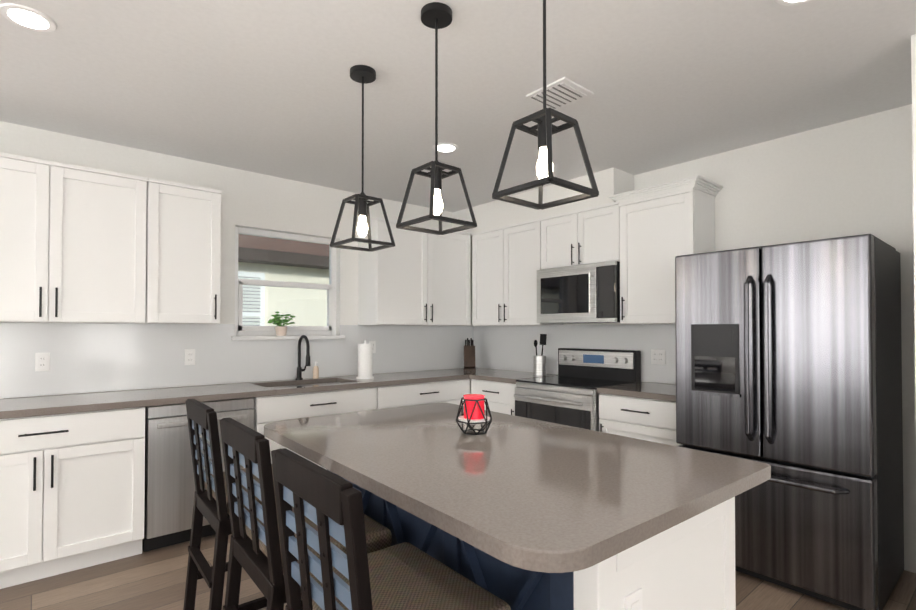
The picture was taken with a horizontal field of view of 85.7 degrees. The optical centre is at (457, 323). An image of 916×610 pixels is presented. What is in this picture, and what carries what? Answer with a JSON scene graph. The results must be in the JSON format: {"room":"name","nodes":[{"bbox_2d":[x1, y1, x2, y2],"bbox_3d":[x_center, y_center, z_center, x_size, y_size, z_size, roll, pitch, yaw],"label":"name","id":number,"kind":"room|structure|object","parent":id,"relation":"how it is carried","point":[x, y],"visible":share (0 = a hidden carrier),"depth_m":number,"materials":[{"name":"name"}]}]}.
{"room":"kitchen","nodes":[
{"label":"kitchen","id":0,"kind":"room"},
{"bbox_2d":[0,121,472,398],"bbox_3d":[-2.853,0.080,2.920,8.150,2.575,0.158,1,-1,-41],"label":"wall","id":1,"kind":"structure","parent":0,"point":[94,357],"depth_m":3.75,"materials":[{"name":"paint"}]},
{"bbox_2d":[35,353,49,371],"bbox_3d":[-2.568,0.239,3.053,0.070,0.114,0.007,1,-1,-41],"label":"electrical outlet","id":2,"kind":"object","parent":1,"relation":"attached to","point":[42,361],"visible":1,"depth_m":3.05,"materials":[{"name":"white plastic"}]},
{"bbox_2d":[0,153,147,323],"bbox_3d":[-2.441,-0.468,2.946,0.960,0.926,0.360,1,-1,-41],"label":"upper cabinet","id":3,"kind":"object","parent":1,"relation":"attached to","point":[72,243],"visible":1,"depth_m":2.90,"materials":[{"name":"white wood"}]},
{"bbox_2d":[139,178,221,323],"bbox_3d":[-1.909,-0.461,3.404,0.440,0.926,0.360,1,-1,-41],"label":"upper cabinet","id":4,"kind":"object","parent":1,"relation":"attached to","point":[183,240],"visible":0.9,"depth_m":3.29,"materials":[{"name":"white wood"}]},
{"bbox_2d":[184,349,194,364],"bbox_3d":[-1.946,0.246,3.588,0.070,0.114,0.007,1,-1,-41],"label":"electrical outlet","id":5,"kind":"object","parent":1,"relation":"attached to","point":[189,356],"visible":1,"depth_m":3.58,"materials":[{"name":"white plastic"}]},
{"bbox_2d":[235,227,335,335],"bbox_3d":[-1.441,-0.326,4.164,0.885,0.860,0.060,1,-1,-41],"label":"window","id":6,"kind":"structure","parent":1,"relation":"in","point":[299,330],"depth_m":4.15,"materials":[{"name":"white plastic"}]},
{"bbox_2d":[231,335,344,339],"bbox_3d":[-1.391,0.118,4.099,0.945,0.030,0.115,1,-1,-41],"label":"window sill","id":7,"kind":"structure","parent":1,"relation":"attached to","point":[283,337],"depth_m":3.99,"materials":[{"name":"white plastic"}]},
{"bbox_2d":[267,311,294,335],"bbox_3d":[-1.445,0.002,4.019,0.244,0.199,0.140,1,-1,-41],"label":"plant pot","id":8,"kind":"object","parent":7,"relation":"on","point":[280,329],"visible":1,"depth_m":4.01,"materials":[{"name":"beige ceramic"}]},
{"bbox_2d":[369,341,375,352],"bbox_3d":[-0.794,0.220,4.579,0.070,0.114,0.007,1,-1,-41],"label":"electrical outlet","id":9,"kind":"object","parent":1,"relation":"attached to","point":[374,345],"visible":0.56,"depth_m":4.59,"materials":[{"name":"white plastic"}]},
{"bbox_2d":[358,217,470,325],"bbox_3d":[-0.379,-0.444,4.719,1.090,0.926,0.360,1,-1,-41],"label":"upper cabinet","id":10,"kind":"object","parent":1,"relation":"attached to","point":[413,278],"visible":0.88,"depth_m":4.53,"materials":[{"name":"white wood"}]},
{"bbox_2d":[0,534,915,609],"bbox_3d":[0.070,1.369,-0.613,8.300,0.100,9.300,1,-1,-41],"label":"floor","id":11,"kind":"structure","parent":0,"point":[155,579],"depth_m":2.52,"materials":[{"name":"brown wood"}]},
{"bbox_2d":[0,407,144,588],"bbox_3d":[-2.360,0.926,2.806,0.912,0.879,0.650,1,-1,-41],"label":"base cabinet","id":12,"kind":"object","parent":11,"relation":"on","point":[72,491],"visible":0.98,"depth_m":2.67,"materials":[{"name":"white wood"}]},
{"bbox_2d":[142,398,254,551],"bbox_3d":[-1.775,0.937,3.310,0.612,0.872,0.635,1,-1,-41],"label":"dishwasher","id":13,"kind":"object","parent":11,"relation":"on","point":[170,490],"visible":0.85,"depth_m":2.98,"materials":[{"name":"silver metal"}]},
{"bbox_2d":[183,399,275,609],"bbox_3d":[-0.913,0.846,2.157,0.441,1.025,0.474,1,-1,-39],"label":"stool","id":14,"kind":"object","parent":11,"relation":"on","point":[211,505],"visible":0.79,"depth_m":1.98,"materials":[{"name":"brown wood"}]},
{"bbox_2d":[219,417,391,609],"bbox_3d":[-0.531,0.839,1.682,0.441,1.025,0.474,1,-1,-39],"label":"stool","id":15,"kind":"object","parent":11,"relation":"on","point":[255,550],"visible":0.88,"depth_m":1.54,"materials":[{"name":"brown wood"}]},
{"bbox_2d":[252,387,375,466],"bbox_3d":[-1.183,0.940,3.818,0.927,0.879,0.650,1,-1,-41],"label":"base cabinet","id":16,"kind":"object","parent":11,"relation":"on","point":[268,409],"visible":0.27,"depth_m":3.54,"materials":[{"name":"white wood"}]},
{"bbox_2d":[271,448,510,609],"bbox_3d":[-0.182,0.833,1.236,0.441,1.025,0.474,1,-1,-39],"label":"stool","id":17,"kind":"object","parent":11,"relation":"on","point":[402,576],"visible":1,"depth_m":1.18,"materials":[{"name":"brown wood"}]},
{"bbox_2d":[375,379,469,409],"bbox_3d":[-0.450,0.949,4.448,0.990,0.879,0.650,1,-1,-41],"label":"base cabinet","id":18,"kind":"object","parent":11,"relation":"on","point":[449,391],"visible":0.23,"depth_m":4.19,"materials":[{"name":"white wood"}]},
{"bbox_2d":[0,335,511,418],"bbox_3d":[-1.539,0.384,3.531,5.047,0.592,0.632,1,-1,-41],"label":"countertop","id":19,"kind":"structure","parent":18,"relation":"on","point":[19,407],"depth_m":3.28,"materials":[{"name":"beige stone"}]},
{"bbox_2d":[313,362,318,378],"bbox_3d":[-1.194,0.393,4.152,0.048,0.140,0.054,1,-1,-41],"label":"soap bottle","id":20,"kind":"object","parent":19,"relation":"on","point":[315,372],"visible":1,"depth_m":4.14,"materials":[{"name":"beige plastic"}]},
{"bbox_2d":[356,340,373,378],"bbox_3d":[-0.784,0.303,4.167,0.150,0.320,0.150,1,-1,-41],"label":"paper towel","id":21,"kind":"object","parent":19,"relation":"on","point":[365,360],"visible":1,"depth_m":4.11,"materials":[{"name":"white paper"}]},
{"bbox_2d":[464,338,475,370],"bbox_3d":[0.117,0.313,5.037,0.120,0.324,0.193,0,-1,-1],"label":"knife block","id":22,"kind":"object","parent":19,"relation":"on","point":[469,357],"visible":1,"depth_m":4.98,"materials":[{"name":"brown wood"}]},
{"bbox_2d":[471,379,516,415],"bbox_3d":[0.525,0.949,4.496,0.650,0.879,0.572,1,-1,-41],"label":"base cabinet","id":23,"kind":"object","parent":11,"relation":"on","point":[499,397],"visible":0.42,"depth_m":4.27,"materials":[{"name":"white wood"}]},
{"bbox_2d":[468,371,557,383],"bbox_3d":[0.530,0.488,4.507,0.637,0.039,0.583,1,-1,-41],"label":"countertop","id":24,"kind":"structure","parent":23,"relation":"on","point":[496,376],"depth_m":4.43,"materials":[{"name":"beige stone"}]},
{"bbox_2d":[533,334,546,374],"bbox_3d":[0.744,0.282,4.492,0.120,0.371,0.120,1,-1,-41],"label":"utensil crock","id":25,"kind":"object","parent":24,"relation":"on","point":[539,364],"visible":1,"depth_m":4.46,"materials":[{"name":"silver metal"}]},
{"bbox_2d":[321,466,735,609],"bbox_3d":[0.107,0.914,1.894,0.723,0.879,1.518,1,-1,-39],"label":"kitchen island","id":26,"kind":"object","parent":11,"relation":"on","point":[688,564],"visible":0.23,"depth_m":1.34,"materials":[{"name":"white wood"}]},
{"bbox_2d":[264,402,770,572],"bbox_3d":[0.037,0.452,1.831,1.020,0.039,1.670,1,-1,-39],"label":"island countertop","id":27,"kind":"structure","parent":26,"relation":"on","point":[530,494],"depth_m":1.39,"materials":[{"name":"beige stone"}]},
{"bbox_2d":[456,394,491,434],"bbox_3d":[0.064,0.358,1.954,0.130,0.147,0.149,1,-1,-41],"label":"candle holder","id":28,"kind":"object","parent":27,"relation":"on","point":[473,413],"visible":1,"depth_m":1.92,"materials":[{"name":"black"}]},
{"bbox_2d":[514,348,640,430],"bbox_3d":[0.929,0.799,3.956,0.726,1.165,0.754,1,-1,-41],"label":"range","id":29,"kind":"object","parent":11,"relation":"on","point":[568,395],"visible":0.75,"depth_m":3.89,"materials":[{"name":"silver metal"}]},
{"bbox_2d":[599,393,680,445],"bbox_3d":[1.410,0.935,3.466,0.650,0.879,0.592,1,-1,-41],"label":"base cabinet","id":30,"kind":"object","parent":11,"relation":"on","point":[653,420],"visible":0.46,"depth_m":3.27,"materials":[{"name":"white wood"}]},
{"bbox_2d":[597,382,675,401],"bbox_3d":[1.417,0.474,3.479,0.632,0.039,0.600,1,-1,-41],"label":"countertop","id":31,"kind":"structure","parent":30,"relation":"on","point":[648,390],"depth_m":3.39,"materials":[{"name":"beige stone"}]},
{"bbox_2d":[675,234,903,609],"bbox_3d":[1.835,0.477,2.790,0.842,1.777,0.902,1,-1,-41],"label":"fridge","id":32,"kind":"object","parent":11,"relation":"on","point":[789,363],"visible":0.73,"depth_m":2.46,"materials":[{"name":"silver metal"}]},
{"bbox_2d":[0,0,915,212],"bbox_3d":[0.070,-1.305,-0.577,8.300,0.100,9.300,1,-1,-41],"label":"ceiling","id":33,"kind":"structure","parent":0,"point":[269,87],"depth_m":2.46,"materials":[{"name":"paint"}]},
{"bbox_2d":[0,3,56,31],"bbox_3d":[-1.716,-1.216,1.975,0.180,0.008,0.180,1,-1,-41],"label":"recessed light","id":34,"kind":"object","parent":33,"relation":"in","point":[27,17],"visible":1,"depth_m":1.96,"materials":[{"name":"white plastic"}]},
{"bbox_2d":[330,65,394,251],"bbox_3d":[-0.459,-0.791,2.378,0.233,0.846,0.233,1,-1,-41],"label":"pendant light","id":35,"kind":"object","parent":33,"relation":"hanging from","point":[363,75],"visible":1,"depth_m":2.36,"materials":[{"name":"black metal"}]},
{"bbox_2d":[396,2,476,234],"bbox_3d":[-0.084,-0.797,1.935,0.233,0.846,0.233,1,-1,-41],"label":"pendant light","id":36,"kind":"object","parent":33,"relation":"hanging from","point":[436,16],"visible":1,"depth_m":1.92,"materials":[{"name":"black metal"}]},
{"bbox_2d":[432,143,458,152],"bbox_3d":[-0.086,-1.198,3.376,0.180,0.008,0.180,1,-1,-41],"label":"recessed light","id":37,"kind":"object","parent":33,"relation":"in","point":[446,147],"visible":0.9,"depth_m":3.36,"materials":[{"name":"white plastic"}]},
{"bbox_2d":[492,0,598,209],"bbox_3d":[0.262,-0.803,1.494,0.233,0.846,0.233,1,-1,-41],"label":"pendant light","id":38,"kind":"object","parent":33,"relation":"hanging from","point":[545,127],"visible":1,"depth_m":1.48,"materials":[{"name":"black metal"}]},
{"bbox_2d":[526,77,593,109],"bbox_3d":[0.537,-1.204,2.606,0.250,0.016,0.250,1,-1,-41],"label":"ceiling vent","id":39,"kind":"object","parent":33,"relation":"in","point":[563,92],"visible":0.9,"depth_m":2.58,"materials":[{"name":"white metal"}]},
{"bbox_2d":[775,0,810,5],"bbox_3d":[1.264,-1.219,1.807,0.180,0.008,0.180,1,-1,-41],"label":"recessed light","id":40,"kind":"object","parent":33,"relation":"in","point":[789,2],"visible":1,"depth_m":1.87,"materials":[{"name":"white plastic"}]},
{"bbox_2d":[473,104,915,572],"bbox_3d":[3.157,0.068,2.059,0.158,2.575,9.000,1,-1,-41],"label":"wall","id":41,"kind":"structure","parent":0,"point":[852,177],"depth_m":3.11,"materials":[{"name":"paint"}]},
{"bbox_2d":[471,218,563,325],"bbox_3d":[0.538,-0.444,4.721,0.360,0.926,0.885,1,-1,-41],"label":"upper cabinet","id":42,"kind":"object","parent":41,"relation":"attached to","point":[506,263],"visible":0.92,"depth_m":4.59,"materials":[{"name":"white wood"}]},
{"bbox_2d":[452,167,633,240],"bbox_3d":[0.681,-1.048,4.614,0.300,0.275,1.920,1,-1,-41],"label":"soffit","id":43,"kind":"structure","parent":41,"relation":"attached to","point":[499,213],"depth_m":4.29,"materials":[{"name":"paint"}]},
{"bbox_2d":[540,202,619,268],"bbox_3d":[1.077,-0.691,4.098,0.360,0.448,0.765,1,-1,-41],"label":"upper cabinet","id":44,"kind":"object","parent":41,"relation":"attached to","point":[590,235],"visible":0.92,"depth_m":3.96,"materials":[{"name":"white wood"}]},
{"bbox_2d":[537,261,619,322],"bbox_3d":[1.046,-0.232,4.065,0.440,0.454,0.754,1,-1,-41],"label":"microwave","id":45,"kind":"object","parent":44,"relation":"attached to","point":[587,293],"visible":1,"depth_m":3.91,"materials":[{"name":"silver metal"}]},
{"bbox_2d":[651,349,665,364],"bbox_3d":[1.542,0.259,3.807,0.007,0.114,0.115,1,-1,-41],"label":"electrical outlet","id":46,"kind":"object","parent":41,"relation":"attached to","point":[657,356],"visible":1,"depth_m":3.80,"materials":[{"name":"white plastic"}]},
{"bbox_2d":[608,175,722,323],"bbox_3d":[1.494,-0.477,3.582,0.397,0.962,0.660,1,-1,-41],"label":"upper cabinet","id":47,"kind":"object","parent":41,"relation":"attached to","point":[663,226],"visible":0.81,"depth_m":3.48,"materials":[{"name":"white wood"}]},
{"bbox_2d":[911,34,915,398],"bbox_3d":[2.283,0.071,2.310,0.855,2.575,0.120,1,-1,-41],"label":"wall","id":48,"kind":"structure","parent":0,"point":[913,57],"depth_m":2.08,"materials":[{"name":"paint"}]},
{"label":"outside","id":49,"kind":"structure","parent":0,"visible":0},
{"bbox_3d":[-5.960,1.656,9.465,20.000,0.300,13.850,1,-1,-41],"label":"ground","id":50,"kind":"structure","parent":49,"visible":0},
{"bbox_2d":[238,234,328,325],"bbox_3d":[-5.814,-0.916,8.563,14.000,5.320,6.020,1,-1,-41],"label":"window pane","id":51,"kind":"structure","parent":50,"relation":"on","point":[288,295],"depth_m":7.65,"materials":[{"name":"glass"}]}
]}

